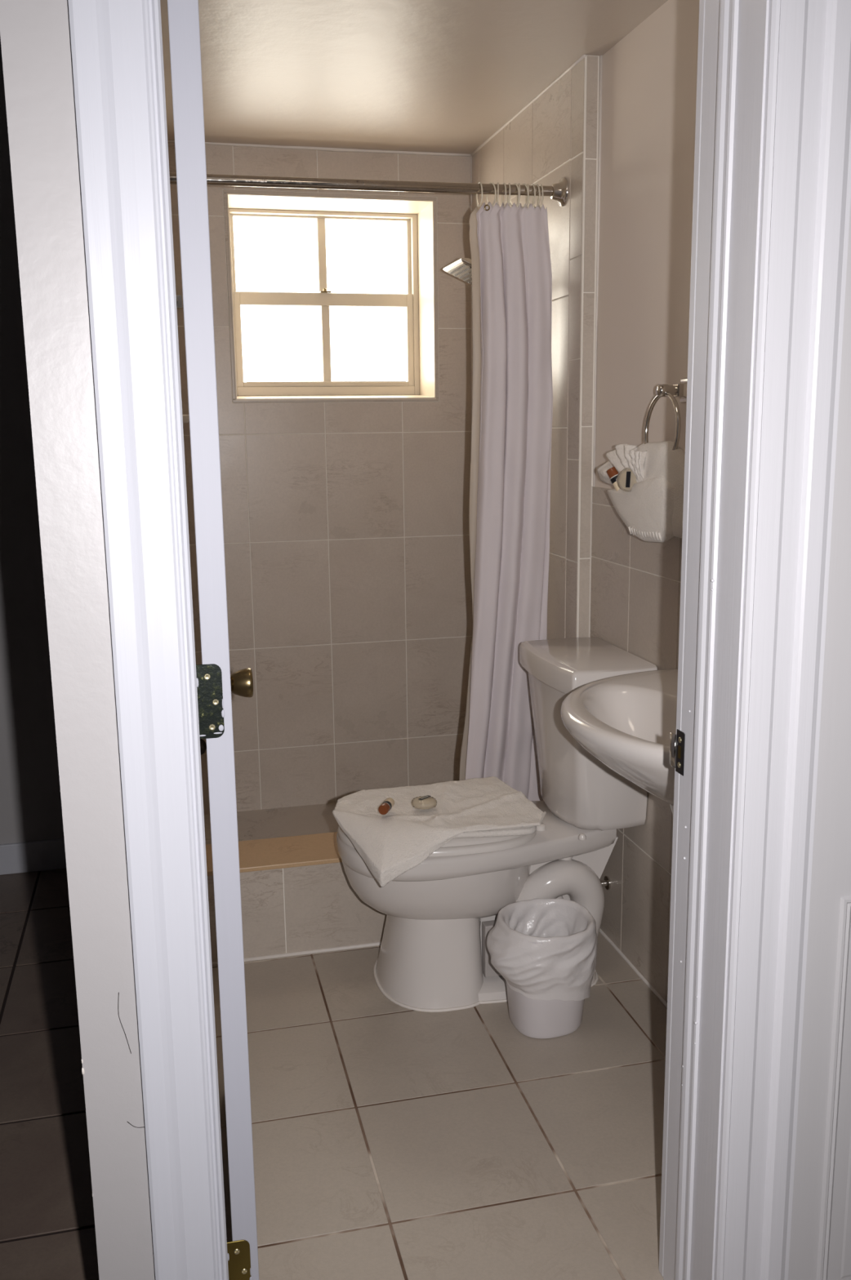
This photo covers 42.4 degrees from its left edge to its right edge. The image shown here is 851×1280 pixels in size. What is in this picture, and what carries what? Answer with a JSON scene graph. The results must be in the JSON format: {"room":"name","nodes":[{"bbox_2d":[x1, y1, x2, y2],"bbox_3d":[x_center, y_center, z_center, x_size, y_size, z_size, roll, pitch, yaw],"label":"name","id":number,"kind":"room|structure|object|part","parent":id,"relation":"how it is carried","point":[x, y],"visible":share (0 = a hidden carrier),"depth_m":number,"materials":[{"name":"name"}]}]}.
{"room":"hotel room","nodes":[
{"label":"hotel room","id":0,"kind":"room"},
{"bbox_2d":[0,35,64,844],"bbox_3d":[-1.985,-0.435,3.284,2.071,2.500,0.605,-3,11,-13],"label":"wall","id":1,"kind":"structure","parent":0,"point":[31,807],"depth_m":3.22,"materials":[{"name":"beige paint"}]},
{"bbox_2d":[0,838,66,875],"bbox_3d":[-1.900,0.704,3.199,2.069,0.095,0.014,-3,11,-13],"label":"baseboard","id":2,"kind":"structure","parent":1,"relation":"attached to","point":[44,855],"depth_m":3.35,"materials":[{"name":"white paint"}]},
{"bbox_2d":[0,0,155,1279],"bbox_3d":[-0.663,-0.301,2.510,0.137,2.500,2.746,-3,11,-13],"label":"wall","id":3,"kind":"structure","parent":0,"point":[35,34],"depth_m":1.19,"materials":[{"name":"beige paint"}]},
{"bbox_2d":[117,991,131,1053],"bbox_3d":[-0.354,0.451,1.292,0.012,0.080,0.001,-3,11,-13],"label":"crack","id":4,"kind":"object","parent":3,"relation":"attached to","point":[118,992],"visible":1,"depth_m":1.29,"materials":[{"name":"grey paint"}]},
{"bbox_2d":[168,142,472,814],"bbox_3d":[-0.316,-0.560,3.815,1.429,2.500,0.359,-3,11,-13],"label":"wall","id":5,"kind":"structure","parent":0,"point":[347,553],"depth_m":3.69,"materials":[{"name":"tile"}]},
{"bbox_2d":[176,294,182,307],"bbox_3d":[-0.772,-1.050,3.398,0.040,0.038,0.050,-3,11,-13],"label":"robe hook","id":6,"kind":"object","parent":5,"relation":"attached to","point":[179,297],"visible":0.41,"depth_m":3.41,"materials":[{"name":"silver metal"}]},
{"bbox_2d":[182,408,189,426],"bbox_3d":[-0.794,-0.694,3.427,0.119,0.055,0.119,-3,11,-13],"label":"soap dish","id":7,"kind":"object","parent":5,"relation":"attached to","point":[185,417],"visible":0.18,"depth_m":3.41,"materials":[{"name":"ceramic"}]},
{"bbox_2d":[200,738,206,755],"bbox_3d":[-0.761,0.364,3.669,0.060,0.060,0.055,-3,11,-13],"label":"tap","id":8,"kind":"object","parent":5,"relation":"attached to","point":[202,744],"visible":0.3,"depth_m":3.69,"materials":[{"name":"black metal"}]},
{"bbox_2d":[204,802,338,844],"bbox_3d":[-0.244,0.666,3.440,1.064,0.035,0.843,-3,11,-13],"label":"shower floor","id":9,"kind":"structure","parent":5,"relation":"attached to","point":[264,824],"depth_m":3.66,"materials":[{"name":"tile"}]},
{"bbox_2d":[228,208,419,395],"bbox_3d":[-0.347,-1.147,3.766,0.652,0.603,0.064,-3,11,-13],"label":"window","id":10,"kind":"structure","parent":5,"relation":"in","point":[324,299],"depth_m":3.76,"materials":[{"name":"beige wood"}]},
{"bbox_3d":[-0.353,-1.302,3.751,0.616,0.272,0.023,-3,11,-13],"label":"sash","id":11,"kind":"part","parent":10,"relation":"part of","materials":[{"name":"beige wood"}]},
{"bbox_3d":[-0.344,-1.032,3.779,0.616,0.311,0.024,-3,11,-13],"label":"sash","id":12,"kind":"part","parent":10,"relation":"part of","materials":[{"name":"beige wood"}]},
{"bbox_3d":[-0.291,-1.097,3.537,0.681,0.645,0.011,-3,11,-13],"label":"opening trim","id":13,"kind":"part","parent":5,"relation":"part of","materials":[{"name":"paint"}]},
{"bbox_2d":[0,868,666,1279],"bbox_3d":[-0.141,1.164,1.120,4.500,0.060,4.980,-3,11,-13],"label":"floor","id":14,"kind":"structure","parent":0,"point":[391,1141],"depth_m":2.12,"materials":[{"name":"tile"}]},
{"bbox_2d":[205,831,386,961],"bbox_3d":[-0.108,0.653,2.936,1.102,0.250,0.188,-3,11,-13],"label":"shower curb","id":15,"kind":"object","parent":14,"relation":"on","point":[297,895],"visible":0.19,"depth_m":2.80,"materials":[{"name":"tile"}]},
{"bbox_2d":[336,637,657,1012],"bbox_3d":[0.140,0.432,2.655,0.712,0.789,0.400,-3,11,-13],"label":"toilet","id":16,"kind":"object","parent":14,"relation":"on","point":[434,956],"visible":0.58,"depth_m":2.55,"materials":[{"name":"ceramic"}]},
{"bbox_3d":[0.023,0.422,2.625,0.459,0.020,0.360,-3,11,-13],"label":"seat lid","id":17,"kind":"part","parent":16,"relation":"part of","materials":[{"name":"white fabric"}]},
{"bbox_3d":[0.024,0.443,2.629,0.467,0.019,0.368,-3,11,-13],"label":"seat","id":18,"kind":"part","parent":16,"relation":"part of","materials":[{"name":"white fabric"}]},
{"bbox_2d":[332,776,546,887],"bbox_3d":[0.027,0.430,2.561,0.463,0.117,0.363,-4,12,-19],"label":"bath towel","id":19,"kind":"object","parent":16,"relation":"on","point":[391,844],"visible":0.98,"depth_m":2.47,"materials":[{"name":"white fabric"}]},
{"bbox_2d":[377,797,394,814],"bbox_3d":[-0.088,0.379,2.506,0.024,0.024,0.062,2,11,14],"label":"lotion bottle","id":20,"kind":"object","parent":19,"relation":"on","point":[388,804],"visible":1,"depth_m":2.48,"materials":[{"name":"brown plastic"}]},
{"bbox_2d":[411,795,436,809],"bbox_3d":[-0.003,0.374,2.533,0.059,0.020,0.059,-3,11,-13],"label":"soap","id":21,"kind":"object","parent":19,"relation":"on","point":[428,802],"visible":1,"depth_m":2.52,"materials":[{"name":"white"}]},
{"bbox_3d":[0.168,0.730,2.601,0.062,0.130,0.029,-3,11,-13],"label":"access plate","id":22,"kind":"part","parent":16,"relation":"part of","materials":[{"name":"white plastic"}]},
{"bbox_3d":[0.386,0.253,2.681,0.202,0.348,0.376,-3,11,-13],"label":"tank","id":23,"kind":"part","parent":16,"relation":"part of","materials":[{"name":"ceramic"}]},
{"bbox_3d":[0.374,0.060,2.641,0.221,0.059,0.400,-3,11,-13],"label":"tank lid","id":24,"kind":"part","parent":16,"relation":"part of","materials":[{"name":"ceramic"}]},
{"bbox_2d":[486,897,597,1038],"bbox_3d":[0.258,0.738,2.455,0.252,0.258,0.226,-3,11,-13],"label":"waste bin","id":25,"kind":"object","parent":14,"relation":"on","point":[544,950],"visible":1,"depth_m":2.39,"materials":[{"name":"white plastic"}]},
{"bbox_2d":[160,0,667,154],"bbox_3d":[-0.066,-1.398,2.527,1.429,0.060,2.590,-3,11,-13],"label":"ceiling","id":26,"kind":"structure","parent":0,"point":[430,76],"depth_m":2.64,"materials":[{"name":"paint"}]},
{"bbox_2d":[471,0,698,1002],"bbox_3d":[0.552,-0.354,2.701,0.266,2.500,2.254,-3,11,-13],"label":"wall","id":27,"kind":"structure","parent":0,"point":[649,76],"depth_m":2.62,"materials":[{"name":"beige tile"}]},
{"bbox_2d":[169,173,568,206],"bbox_3d":[-0.167,-1.108,2.668,1.064,0.070,0.070,-3,11,-13],"label":"shower rod","id":28,"kind":"object","parent":27,"relation":"attached to","point":[558,192],"visible":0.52,"depth_m":2.67,"materials":[{"name":"silver metal"}]},
{"bbox_2d":[475,182,482,207],"bbox_3d":[0.134,-1.112,2.740,0.006,0.060,0.046,-3,11,-13],"label":"curtain ring","id":29,"kind":"object","parent":28,"relation":"hanging from","point":[480,183],"visible":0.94,"depth_m":2.73,"materials":[{"name":"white plastic"}]},
{"bbox_2d":[485,182,496,205],"bbox_3d":[0.164,-1.114,2.748,0.006,0.060,0.047,-6,12,-27],"label":"curtain ring","id":30,"kind":"object","parent":28,"relation":"hanging from","point":[491,183],"visible":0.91,"depth_m":2.73,"materials":[{"name":"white plastic"}]},
{"bbox_2d":[496,182,498,205],"bbox_3d":[0.180,-1.115,2.751,0.006,0.060,0.048,-1,11,1],"label":"curtain ring","id":31,"kind":"object","parent":28,"relation":"hanging from","point":[497,195],"visible":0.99,"depth_m":2.73,"materials":[{"name":"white plastic"}]},
{"bbox_2d":[501,182,506,207],"bbox_3d":[0.197,-1.116,2.755,0.006,0.060,0.046,-3,11,-10],"label":"curtain ring","id":32,"kind":"object","parent":28,"relation":"hanging from","point":[504,184],"visible":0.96,"depth_m":2.74,"materials":[{"name":"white plastic"}]},
{"bbox_2d":[458,201,552,800],"bbox_3d":[0.213,-0.310,2.929,0.257,1.614,0.082,-4,12,-18],"label":"shower curtain","id":33,"kind":"object","parent":28,"relation":"hanging from","point":[511,427],"visible":0.86,"depth_m":2.89,"materials":[{"name":"white fabric"}]},
{"bbox_2d":[506,182,510,205],"bbox_3d":[0.209,-1.116,2.758,0.006,0.060,0.047,-1,11,-3],"label":"curtain ring","id":34,"kind":"object","parent":28,"relation":"hanging from","point":[508,184],"visible":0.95,"depth_m":2.74,"materials":[{"name":"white plastic"}]},
{"bbox_2d":[509,182,519,206],"bbox_3d":[0.224,-1.117,2.761,0.006,0.060,0.047,-6,12,-27],"label":"curtain ring","id":35,"kind":"object","parent":28,"relation":"hanging from","point":[516,184],"visible":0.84,"depth_m":2.74,"materials":[{"name":"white plastic"}]},
{"bbox_2d":[516,183,519,207],"bbox_3d":[0.234,-1.118,2.764,0.006,0.060,0.047,-1,11,-1],"label":"curtain ring","id":36,"kind":"object","parent":28,"relation":"hanging from","point":[517,205],"visible":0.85,"depth_m":2.75,"materials":[{"name":"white plastic"}]},
{"bbox_2d":[519,183,528,208],"bbox_3d":[0.247,-1.119,2.767,0.006,0.060,0.048,-6,12,-27],"label":"curtain ring","id":37,"kind":"object","parent":28,"relation":"hanging from","point":[525,184],"visible":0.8,"depth_m":2.75,"materials":[{"name":"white plastic"}]},
{"bbox_2d":[524,183,528,208],"bbox_3d":[0.256,-1.119,2.769,0.006,0.060,0.047,-1,11,-1],"label":"curtain ring","id":38,"kind":"object","parent":28,"relation":"hanging from","point":[526,197],"visible":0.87,"depth_m":2.76,"materials":[{"name":"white plastic"}]},
{"bbox_2d":[528,183,535,206],"bbox_3d":[0.269,-1.120,2.772,0.006,0.060,0.046,-3,11,-13],"label":"curtain ring","id":39,"kind":"object","parent":28,"relation":"hanging from","point":[532,184],"visible":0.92,"depth_m":2.76,"materials":[{"name":"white plastic"}]},
{"bbox_2d":[531,183,540,208],"bbox_3d":[0.280,-1.121,2.774,0.006,0.060,0.046,-4,12,-17],"label":"curtain ring","id":40,"kind":"object","parent":28,"relation":"hanging from","point":[536,184],"visible":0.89,"depth_m":2.76,"materials":[{"name":"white plastic"}]},
{"bbox_2d":[536,184,543,208],"bbox_3d":[0.290,-1.121,2.777,0.006,0.060,0.046,-3,11,-13],"label":"curtain ring","id":41,"kind":"object","parent":28,"relation":"hanging from","point":[541,186],"visible":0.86,"depth_m":2.76,"materials":[{"name":"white plastic"}]},
{"bbox_2d":[167,54,666,1008],"bbox_3d":[-0.076,-0.267,2.584,1.109,2.198,2.230,-3,11,-13],"label":"trim","id":42,"kind":"structure","parent":27,"relation":"attached to","point":[321,148],"depth_m":2.82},
{"bbox_2d":[443,257,471,284],"bbox_3d":[0.176,-1.066,3.084,0.212,0.181,0.200,-3,11,-13],"label":"shower","id":43,"kind":"object","parent":27,"relation":"attached to","point":[460,268],"visible":0.25,"depth_m":3.07,"materials":[{"name":"silver metal"}]},
{"bbox_2d":[600,875,610,889],"bbox_3d":[0.439,0.527,2.834,0.065,0.249,0.053,-3,11,-13],"label":"supply valve","id":44,"kind":"object","parent":27,"relation":"attached to","point":[606,882],"visible":0.1,"depth_m":2.84,"materials":[{"name":"silver metal"}]},
{"bbox_2d":[560,668,677,814],"bbox_3d":[0.448,0.332,2.072,0.368,0.596,0.690,-3,11,-13],"label":"sink","id":45,"kind":"object","parent":27,"relation":"attached to","point":[625,722],"visible":0.41,"depth_m":2.15,"materials":[{"name":"ceramic"}]},
{"bbox_2d":[643,377,686,449],"bbox_3d":[0.514,-0.450,2.289,0.070,0.189,0.161,-3,11,-13],"label":"towel ring","id":46,"kind":"object","parent":27,"relation":"attached to","point":[676,390],"visible":0.75,"depth_m":2.27,"materials":[{"name":"silver metal"}]},
{"bbox_2d":[596,440,684,542],"bbox_3d":[0.472,-0.324,2.380,0.069,0.213,0.443,-3,11,-13],"label":"hand towel","id":47,"kind":"object","parent":46,"relation":"hanging from","point":[652,510],"visible":0.88,"depth_m":2.29,"materials":[{"name":"white fabric"}]},
{"bbox_2d":[606,466,619,491],"bbox_3d":[0.429,-0.357,2.461,0.050,0.063,0.026,7,14,36],"label":"lotion bottle","id":48,"kind":"object","parent":47,"relation":"in","point":[611,473],"visible":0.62,"depth_m":2.45,"materials":[{"name":"brown plastic"}]},
{"bbox_2d":[617,467,636,492],"bbox_3d":[0.442,-0.348,2.381,0.053,0.053,0.022,6,13,31],"label":"soap","id":49,"kind":"object","parent":47,"relation":"in","point":[626,479],"visible":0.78,"depth_m":2.38,"materials":[{"name":"white"}]},
{"bbox_3d":[0.499,-0.517,2.273,0.042,0.026,0.026,-3,11,-13],"label":"post","id":50,"kind":"part","parent":46,"relation":"part of","materials":[{"name":"silver metal"}]},
{"bbox_3d":[0.532,-0.519,2.281,0.030,0.052,0.052,-3,11,-13],"label":"wall plate","id":51,"kind":"part","parent":46,"relation":"part of","materials":[{"name":"silver metal"}]},
{"bbox_3d":[0.819,-0.133,1.548,2.293,2.500,0.155,-3,11,-13],"label":"wall","id":52,"kind":"structure","parent":0,"visible":0},
{"bbox_2d":[68,0,228,1279],"bbox_3d":[-0.299,0.028,1.216,0.088,2.138,0.018,-3,11,-13],"label":"trim","id":53,"kind":"structure","parent":52,"relation":"attached to","point":[117,45],"depth_m":1.20,"materials":[{"name":"white paint"}]},
{"bbox_2d":[167,0,258,1279],"bbox_3d":[-0.317,-0.023,1.731,0.091,2.018,0.671,-3,11,-10],"label":"door","id":54,"kind":"structure","parent":52,"relation":"in","point":[215,684],"depth_m":1.40,"materials":[{"name":"white paint"}]},
{"bbox_3d":[-0.343,0.080,2.018,0.050,0.055,0.055,-3,11,-11],"label":"knob","id":55,"kind":"part","parent":54,"relation":"part of","materials":[{"name":"gold metal"}]},
{"bbox_2d":[657,0,768,1279],"bbox_3d":[0.382,0.012,1.479,0.027,2.052,0.176,-3,11,-13],"label":"trim","id":56,"kind":"structure","parent":52,"relation":"attached to","point":[735,31],"depth_m":1.45,"materials":[{"name":"white paint"}]},
{"bbox_3d":[0.364,0.161,1.568,0.002,0.063,0.024,-3,11,-13],"label":"strike plate","id":57,"kind":"part","parent":56,"relation":"part of","materials":[{"name":"black metal"}]},
{"bbox_2d":[713,0,850,1279],"bbox_3d":[0.455,-0.016,1.393,0.112,2.138,0.015,-3,11,-13],"label":"trim","id":58,"kind":"structure","parent":52,"relation":"attached to","point":[805,192],"depth_m":1.39,"materials":[{"name":"white paint"}]},
{"bbox_2d":[787,199,850,1279],"bbox_3d":[0.888,0.004,1.521,0.786,2.020,0.038,-3,11,-13],"label":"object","id":59,"kind":"structure","parent":52,"relation":"in","point":[820,1242],"depth_m":1.50,"materials":[{"name":"grey paint"}]},
{"bbox_3d":[0.716,0.657,1.589,0.304,0.645,0.010,-3,11,-13],"label":"panel","id":60,"kind":"part","parent":59,"relation":"part of","materials":[{"name":"grey paint"}]}
]}

